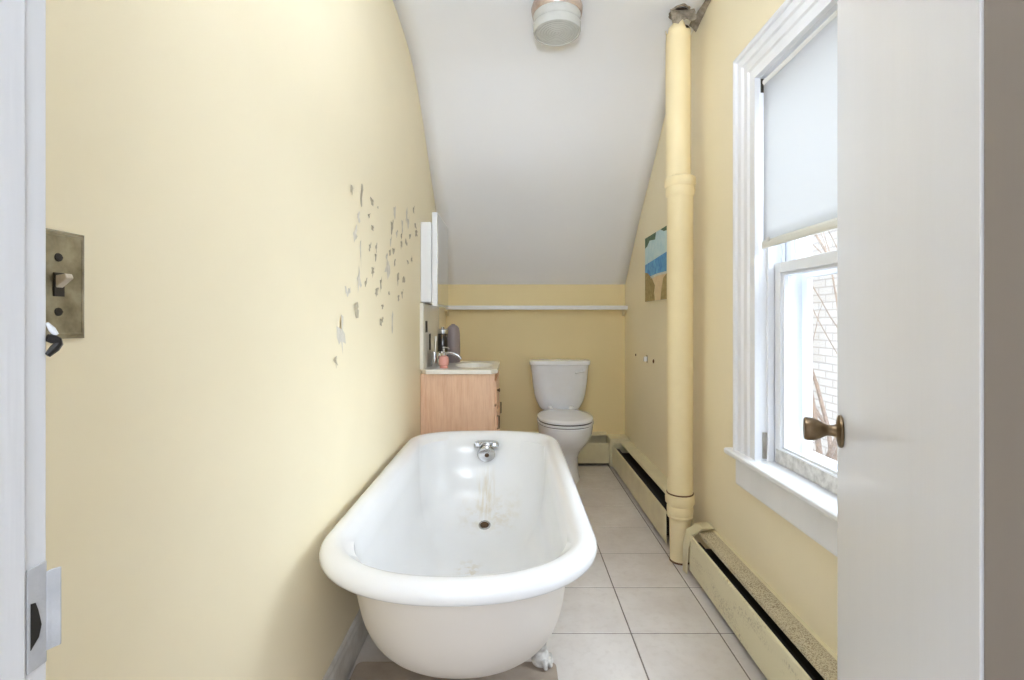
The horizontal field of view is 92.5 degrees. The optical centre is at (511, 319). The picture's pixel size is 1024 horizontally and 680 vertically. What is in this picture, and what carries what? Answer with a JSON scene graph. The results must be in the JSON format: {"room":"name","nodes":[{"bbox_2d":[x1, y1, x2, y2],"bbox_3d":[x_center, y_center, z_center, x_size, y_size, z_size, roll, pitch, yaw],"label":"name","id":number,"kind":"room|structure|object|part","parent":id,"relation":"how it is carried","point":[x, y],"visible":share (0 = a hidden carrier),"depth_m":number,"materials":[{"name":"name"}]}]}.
{"room":"bathroom","nodes":[
{"label":"bathroom","id":0,"kind":"room"},
{"bbox_2d":[46,0,445,679],"bbox_3d":[-0.551,-0.143,1.983,0.106,2.446,3.486,0,0,0],"label":"wall","id":1,"kind":"structure","parent":0,"point":[246,184],"depth_m":0.85,"materials":[{"name":"beige paint"}]},
{"bbox_2d":[46,228,83,338],"bbox_3d":[-0.495,-0.039,0.540,0.017,0.120,0.070,0,0,0],"label":"light switch","id":2,"kind":"object","parent":1,"relation":"attached to","point":[64,250],"visible":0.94,"depth_m":0.55,"materials":[{"name":"brown metal"}]},
{"bbox_2d":[322,609,367,679],"bbox_3d":[-0.498,1.017,1.520,0.012,0.125,2.320,0,0,0],"label":"baseboard","id":3,"kind":"structure","parent":1,"relation":"attached to","point":[340,668],"depth_m":1.48,"materials":[{"name":"paint"}]},
{"bbox_2d":[420,303,438,369],"bbox_3d":[-0.493,0.090,2.963,0.019,0.364,0.574,0,0,0],"label":"backsplash","id":4,"kind":"structure","parent":1,"relation":"attached to","point":[429,313],"depth_m":2.81,"materials":[{"name":"white stone"}]},
{"bbox_2d":[421,212,447,307],"bbox_3d":[-0.455,-0.335,2.912,0.096,0.514,0.456,0,0,0],"label":"medicine cabinet","id":5,"kind":"object","parent":1,"relation":"attached to","point":[434,234],"visible":1,"depth_m":2.69,"materials":[{"name":"white paint"}]},
{"bbox_3d":[-0.424,-0.335,2.912,0.028,0.514,0.456,0,0,0],"label":"mirror door","id":6,"kind":"part","parent":5,"relation":"part of","materials":[{"name":"white paint"}]},
{"bbox_2d":[438,215,447,305],"bbox_3d":[-0.408,-0.335,2.912,0.002,0.494,0.436,0,0,0],"label":"mirror","id":7,"kind":"object","parent":5,"relation":"attached to","point":[442,228],"depth_m":2.87,"materials":[{"name":"silver mirror"}]},
{"bbox_2d":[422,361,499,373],"bbox_3d":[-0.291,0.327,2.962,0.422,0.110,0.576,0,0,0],"label":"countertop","id":8,"kind":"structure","parent":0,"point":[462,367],"depth_m":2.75,"materials":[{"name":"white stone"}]},
{"bbox_2d":[446,284,624,433],"bbox_3d":[0.198,0.355,3.776,1.604,1.450,0.100,0,0,0],"label":"wall","id":9,"kind":"structure","parent":0,"point":[511,338],"depth_m":3.73,"materials":[{"name":"yellow paint"}]},
{"bbox_2d":[444,306,627,315],"bbox_3d":[0.177,-0.069,3.674,1.360,0.077,0.105,0,0,0],"label":"wall shelf","id":10,"kind":"object","parent":9,"relation":"attached to","point":[623,308],"visible":0.83,"depth_m":3.62,"materials":[{"name":"white paint"}]},
{"bbox_2d":[535,432,608,462],"bbox_3d":[0.328,0.953,3.671,0.775,0.210,0.109,0,0,0],"label":"baseboard heater","id":11,"kind":"object","parent":9,"relation":"attached to","point":[596,450],"visible":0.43,"depth_m":3.62,"materials":[{"name":"beige metal"}]},
{"bbox_3d":[0.328,0.984,3.620,0.775,0.149,0.006,0,0,0],"label":"panel","id":12,"kind":"part","parent":11,"relation":"part of","materials":[{"name":"beige metal"}]},
{"bbox_3d":[0.328,0.953,3.720,0.775,0.210,0.012,0,0,0],"label":"panel","id":13,"kind":"part","parent":11,"relation":"part of","materials":[{"name":"beige metal"}]},
{"bbox_2d":[393,0,704,283],"bbox_3d":[0.177,-0.864,2.004,1.366,1.188,3.528,0,0,0],"label":"ceiling","id":14,"kind":"structure","parent":0,"point":[541,157],"depth_m":2.81,"materials":[{"name":"white paint"}]},
{"bbox_2d":[531,0,582,45],"bbox_3d":[0.196,-1.309,2.134,0.224,0.126,0.224,0,0,0],"label":"ceiling light","id":15,"kind":"object","parent":14,"relation":"attached to","point":[556,22],"visible":1,"depth_m":2.08,"materials":[{"name":"glass"}]},
{"bbox_2d":[669,0,710,31],"bbox_3d":[0.781,-1.350,2.158,0.158,0.092,0.264,0,0,0],"label":"plaster","id":16,"kind":"object","parent":14,"relation":"attached to","point":[678,12],"visible":1,"depth_m":2.17,"materials":[{"name":"beige paint"}]},
{"bbox_2d":[347,463,766,679],"bbox_3d":[0.178,1.110,1.213,1.564,0.060,5.226,0,0,0],"label":"floor","id":17,"kind":"structure","parent":0,"point":[635,613],"depth_m":1.78,"materials":[{"name":"grey tile"}]},
{"bbox_2d":[349,662,557,679],"bbox_3d":[-0.170,1.064,1.343,0.610,0.032,0.325,0,0,0],"label":"board","id":18,"kind":"object","parent":17,"relation":"on","point":[362,670],"visible":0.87,"depth_m":1.45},
{"bbox_2d":[319,431,596,678],"bbox_3d":[-0.133,0.812,1.722,0.701,0.535,1.442,0,0,0],"label":"bathtub","id":19,"kind":"object","parent":17,"relation":"on","point":[459,558],"visible":1,"depth_m":1.52,"materials":[{"name":"white ceramic"}]},
{"bbox_3d":[-0.162,0.589,2.317,0.033,0.033,0.044,0,0,0],"label":"handle","id":20,"kind":"part","parent":19,"relation":"part of","materials":[{"name":"silver metal"}]},
{"bbox_3d":[-0.122,0.634,2.341,0.084,0.082,0.077,0,0,0],"label":"spout","id":21,"kind":"part","parent":19,"relation":"part of","materials":[{"name":"silver metal"}]},
{"bbox_3d":[-0.082,0.589,2.317,0.033,0.033,0.044,0,0,0],"label":"handle","id":22,"kind":"part","parent":19,"relation":"part of","materials":[{"name":"silver metal"}]},
{"bbox_2d":[421,371,501,434],"bbox_3d":[-0.284,0.688,2.962,0.435,0.784,0.544,0,0,0],"label":"vanity cabinet","id":23,"kind":"object","parent":17,"relation":"on","point":[449,402],"visible":0.33,"depth_m":2.69,"materials":[{"name":"brown wood"}]},
{"bbox_2d":[420,303,499,373],"bbox_3d":[-0.291,0.145,2.962,0.423,0.474,0.576,0,0,0],"label":"countertop","id":24,"kind":"structure","parent":23,"relation":"on","point":[429,314],"depth_m":2.81,"materials":[{"name":"white stone"}]},
{"bbox_2d":[425,321,427,332],"bbox_3d":[-0.482,0.037,2.765,0.004,0.065,0.050,0,0,0],"label":"outlet","id":25,"kind":"object","parent":24,"relation":"attached to","point":[426,322],"depth_m":2.76,"materials":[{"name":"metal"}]},
{"bbox_2d":[430,351,438,366],"bbox_3d":[-0.449,0.228,2.840,0.050,0.088,0.050,0,0,0],"label":"cup","id":26,"kind":"object","parent":24,"relation":"on","point":[434,356],"visible":1,"depth_m":2.82,"materials":[{"name":"silver metal"}]},
{"bbox_2d":[437,327,447,355],"bbox_3d":[-0.432,0.157,3.050,0.069,0.230,0.069,0,0,0],"label":"canister","id":27,"kind":"object","parent":24,"relation":"on","point":[442,334],"visible":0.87,"depth_m":3.02,"materials":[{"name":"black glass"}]},
{"bbox_3d":[-0.432,0.063,3.050,0.069,0.042,0.069,0,0,0],"label":"lid","id":28,"kind":"part","parent":27,"relation":"part of","materials":[{"name":"silver metal"}]},
{"bbox_2d":[439,346,449,367],"bbox_3d":[-0.384,0.211,2.780,0.063,0.122,0.057,0,0,0],"label":"soap dispenser","id":29,"kind":"object","parent":24,"relation":"on","point":[443,359],"visible":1,"depth_m":2.76,"materials":[{"name":"pink plastic"}]},
{"bbox_2d":[439,355,448,367],"bbox_3d":[-0.386,0.236,2.780,0.058,0.072,0.057,0,0,0],"label":"bottle","id":30,"kind":"object","parent":29,"relation":"attached to","point":[443,359],"depth_m":2.76,"materials":[{"name":"pink plastic"}]},
{"bbox_2d":[447,324,459,362],"bbox_3d":[-0.379,0.149,3.160,0.092,0.246,0.092,0,0,0],"label":"lotion bottle","id":31,"kind":"object","parent":24,"relation":"on","point":[453,330],"visible":0.81,"depth_m":3.12,"materials":[{"name":"grey plastic"}]},
{"bbox_3d":[-0.367,0.223,2.930,0.140,0.070,0.018,0,0,0],"label":"spout","id":32,"kind":"part","parent":24,"relation":"part of","materials":[{"name":"silver metal"}]},
{"bbox_3d":[-0.105,0.643,2.962,0.018,0.694,0.544,0,0,0],"label":"frame","id":33,"kind":"part","parent":23,"relation":"part of","materials":[{"name":"brown wood"}]},
{"bbox_3d":[-0.090,0.400,2.962,0.012,0.130,0.512,0,0,0],"label":"drawer","id":34,"kind":"part","parent":23,"relation":"part of","materials":[{"name":"brown wood"}]},
{"bbox_3d":[-0.087,0.720,2.832,0.018,0.480,0.252,0,0,0],"label":"cabinet door","id":35,"kind":"part","parent":23,"relation":"part of","materials":[{"name":"brown wood"}]},
{"bbox_3d":[-0.087,0.720,3.092,0.018,0.480,0.252,0,0,0],"label":"cabinet door","id":36,"kind":"part","parent":23,"relation":"part of","materials":[{"name":"brown wood"}]},
{"bbox_2d":[529,359,593,483],"bbox_3d":[0.349,0.686,3.351,0.444,0.788,0.720,0,0,0],"label":"toilet","id":37,"kind":"object","parent":17,"relation":"on","point":[559,385],"visible":0.93,"depth_m":3.52,"materials":[{"name":"white ceramic"}]},
{"bbox_3d":[0.349,0.310,3.612,0.444,0.036,0.198,0,0,0],"label":"tank lid","id":38,"kind":"part","parent":37,"relation":"part of","materials":[{"name":"white ceramic"}]},
{"bbox_3d":[0.349,0.490,3.612,0.422,0.329,0.184,0,0,0],"label":"tank","id":39,"kind":"part","parent":37,"relation":"part of","materials":[{"name":"white ceramic"}]},
{"bbox_3d":[0.349,0.635,3.238,0.364,0.022,0.484,0,0,0],"label":"seat lid","id":40,"kind":"part","parent":37,"relation":"part of","materials":[{"name":"white plastic"}]},
{"bbox_3d":[0.349,0.876,3.289,0.360,0.408,0.592,0,0,0],"label":"bowl","id":41,"kind":"part","parent":37,"relation":"part of","materials":[{"name":"white ceramic"}]},
{"bbox_3d":[0.349,0.660,3.235,0.368,0.013,0.488,0,0,0],"label":"seat","id":42,"kind":"part","parent":37,"relation":"part of","materials":[{"name":"white plastic"}]},
{"bbox_2d":[664,19,695,565],"bbox_3d":[0.754,-0.120,2.200,0.136,2.400,0.136,0,0,23],"label":"drain pipe","id":43,"kind":"object","parent":17,"relation":"on","point":[679,183],"visible":0.98,"depth_m":2.15,"materials":[{"name":"beige metal"}]},
{"bbox_2d":[625,0,836,654],"bbox_3d":[0.930,-0.165,1.983,0.140,2.490,3.486,0,0,0],"label":"wall","id":44,"kind":"structure","parent":0,"point":[800,570],"depth_m":2.09,"materials":[{"name":"beige paint"}]},
{"bbox_2d":[643,355,647,362],"bbox_3d":[0.849,0.248,3.118,0.022,0.048,0.035,0,0,0],"label":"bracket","id":45,"kind":"object","parent":44,"relation":"attached to","point":[645,358],"visible":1,"depth_m":3.11,"materials":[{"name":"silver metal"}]},
{"bbox_2d":[606,434,693,542],"bbox_3d":[0.787,0.969,3.022,0.145,0.207,1.405,0,0,0],"label":"baseboard heater","id":46,"kind":"object","parent":44,"relation":"attached to","point":[644,480],"visible":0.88,"depth_m":2.90,"materials":[{"name":"beige metal"}]},
{"bbox_3d":[0.733,0.984,2.940,0.007,0.149,1.240,0,0,0],"label":"panel","id":47,"kind":"part","parent":46,"relation":"part of","materials":[{"name":"beige metal"}]},
{"bbox_3d":[0.760,0.933,2.940,0.031,0.014,1.200,0,0,0],"label":"damper blade","id":48,"kind":"part","parent":46,"relation":"part of","materials":[{"name":"beige metal"}]},
{"bbox_3d":[0.853,0.967,2.940,0.014,0.182,1.240,0,0,0],"label":"panel","id":49,"kind":"part","parent":46,"relation":"part of","materials":[{"name":"beige metal"}]},
{"bbox_2d":[645,226,666,301],"bbox_3d":[0.853,-0.316,2.860,0.012,0.402,0.520,0,0,0],"label":"picture","id":50,"kind":"object","parent":44,"relation":"attached to","point":[656,243],"visible":0.7,"depth_m":2.87,"materials":[{"name":"paper"}]},
{"bbox_2d":[683,522,836,679],"bbox_3d":[0.798,0.975,1.530,0.125,0.203,1.184,0,0,0],"label":"baseboard heater","id":51,"kind":"object","parent":44,"relation":"attached to","point":[781,644],"visible":1,"depth_m":1.57,"materials":[{"name":"beige metal"}]},
{"bbox_3d":[0.777,0.933,1.512,0.026,0.014,1.085,0,0,0],"label":"damper blade","id":52,"kind":"part","parent":51,"relation":"part of","materials":[{"name":"beige metal"}]},
{"bbox_3d":[0.854,0.973,1.512,0.012,0.170,1.125,0,0,0],"label":"panel","id":53,"kind":"part","parent":51,"relation":"part of","materials":[{"name":"beige metal"}]},
{"bbox_2d":[724,0,836,556],"bbox_3d":[0.956,-0.178,1.350,0.288,1.593,1.060,0,0,0],"label":"window","id":54,"kind":"structure","parent":44,"relation":"in","point":[772,286],"depth_m":1.70,"materials":[{"name":"white paint"}]},
{"bbox_2d":[761,10,836,248],"bbox_3d":[0.875,-0.540,1.353,0.034,0.591,0.691,0,0,0],"label":"roller blind","id":55,"kind":"object","parent":54,"relation":"attached to","point":[800,94],"visible":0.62,"depth_m":1.46,"materials":[{"name":"white fabric"}]},
{"bbox_3d":[0.920,0.146,1.350,0.030,0.682,0.694,0,0,0],"label":"sash","id":56,"kind":"part","parent":54,"relation":"part of","materials":[{"name":"white paint"}]},
{"bbox_3d":[0.960,-0.497,1.350,0.030,0.685,0.694,0,0,0],"label":"sash","id":57,"kind":"part","parent":54,"relation":"part of","materials":[{"name":"white paint"}]},
{"bbox_3d":[1.015,-0.175,1.350,0.020,1.330,0.700,0,0,0],"label":"storm frame","id":58,"kind":"part","parent":54,"relation":"part of","materials":[{"name":"white paint"}]},
{"bbox_3d":[0.198,-0.150,0.300,1.604,2.460,0.120,0,0,0],"label":"wall","id":59,"kind":"structure","parent":0,"visible":0},
{"bbox_2d":[0,0,45,679],"bbox_3d":[-0.347,0.065,0.280,0.014,2.030,0.160,0,0,0],"label":"trim","id":60,"kind":"structure","parent":59,"relation":"attached to","point":[22,22],"depth_m":0.34,"materials":[{"name":"white paint"}]},
{"bbox_2d":[26,561,60,674],"bbox_3d":[-0.341,0.213,0.356,0.004,0.074,0.022,0,0,11],"label":"strike plate","id":61,"kind":"object","parent":59,"relation":"attached to","point":[43,587],"visible":1,"depth_m":0.35,"materials":[{"name":"paint"}]},
{"bbox_3d":[-0.341,0.213,0.352,0.001,0.074,0.014,0,0,0],"label":"latch plate","id":62,"kind":"part","parent":61,"relation":"part of","materials":[{"name":"paint"}]},
{"bbox_2d":[45,322,62,356],"bbox_3d":[-0.340,0.014,0.363,0.007,0.026,0.010,0,0,27],"label":"hook","id":63,"kind":"object","parent":59,"relation":"attached to","point":[57,343],"visible":1,"depth_m":0.36,"materials":[{"name":"black metal"}]},
{"bbox_2d":[803,0,983,679],"bbox_3d":[0.480,0.069,0.667,0.097,1.998,0.680,0,0,26],"label":"door","id":64,"kind":"structure","parent":59,"relation":"in","point":[908,430],"depth_m":0.52,"materials":[{"name":"white paint"}]},
{"bbox_3d":[0.588,0.208,0.928,0.061,0.061,0.061,0,0,26],"label":"knob","id":65,"kind":"part","parent":64,"relation":"part of","materials":[{"name":"gold metal"}]},
{"bbox_2d":[984,0,1023,679],"bbox_3d":[0.352,0.065,0.280,0.012,2.030,0.160,0,0,0],"label":"trim","id":66,"kind":"structure","parent":59,"relation":"attached to","point":[1003,19],"depth_m":0.34,"materials":[{"name":"beige paint"}]},
{"label":"outside","id":67,"kind":"structure","parent":0,"visible":0},
{"bbox_3d":[2.200,4.130,3.050,2.400,0.100,12.100,0,0,0],"label":"ground","id":68,"kind":"structure","parent":67,"visible":0},
{"bbox_2d":[812,228,836,455],"bbox_3d":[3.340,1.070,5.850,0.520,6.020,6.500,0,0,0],"label":"neighbouring house","id":69,"kind":"structure","parent":68,"relation":"on","point":[824,357],"depth_m":5.00,"materials":[{"name":"paint"}]},
{"bbox_2d":[812,231,836,460],"bbox_3d":[1.893,0.833,2.981,2.760,6.497,2.689,0,0,0],"label":"bare tree","id":70,"kind":"object","parent":68,"relation":"on","point":[831,453],"visible":0.04,"depth_m":3.29,"materials":[{"name":"brown plant"}]}
]}

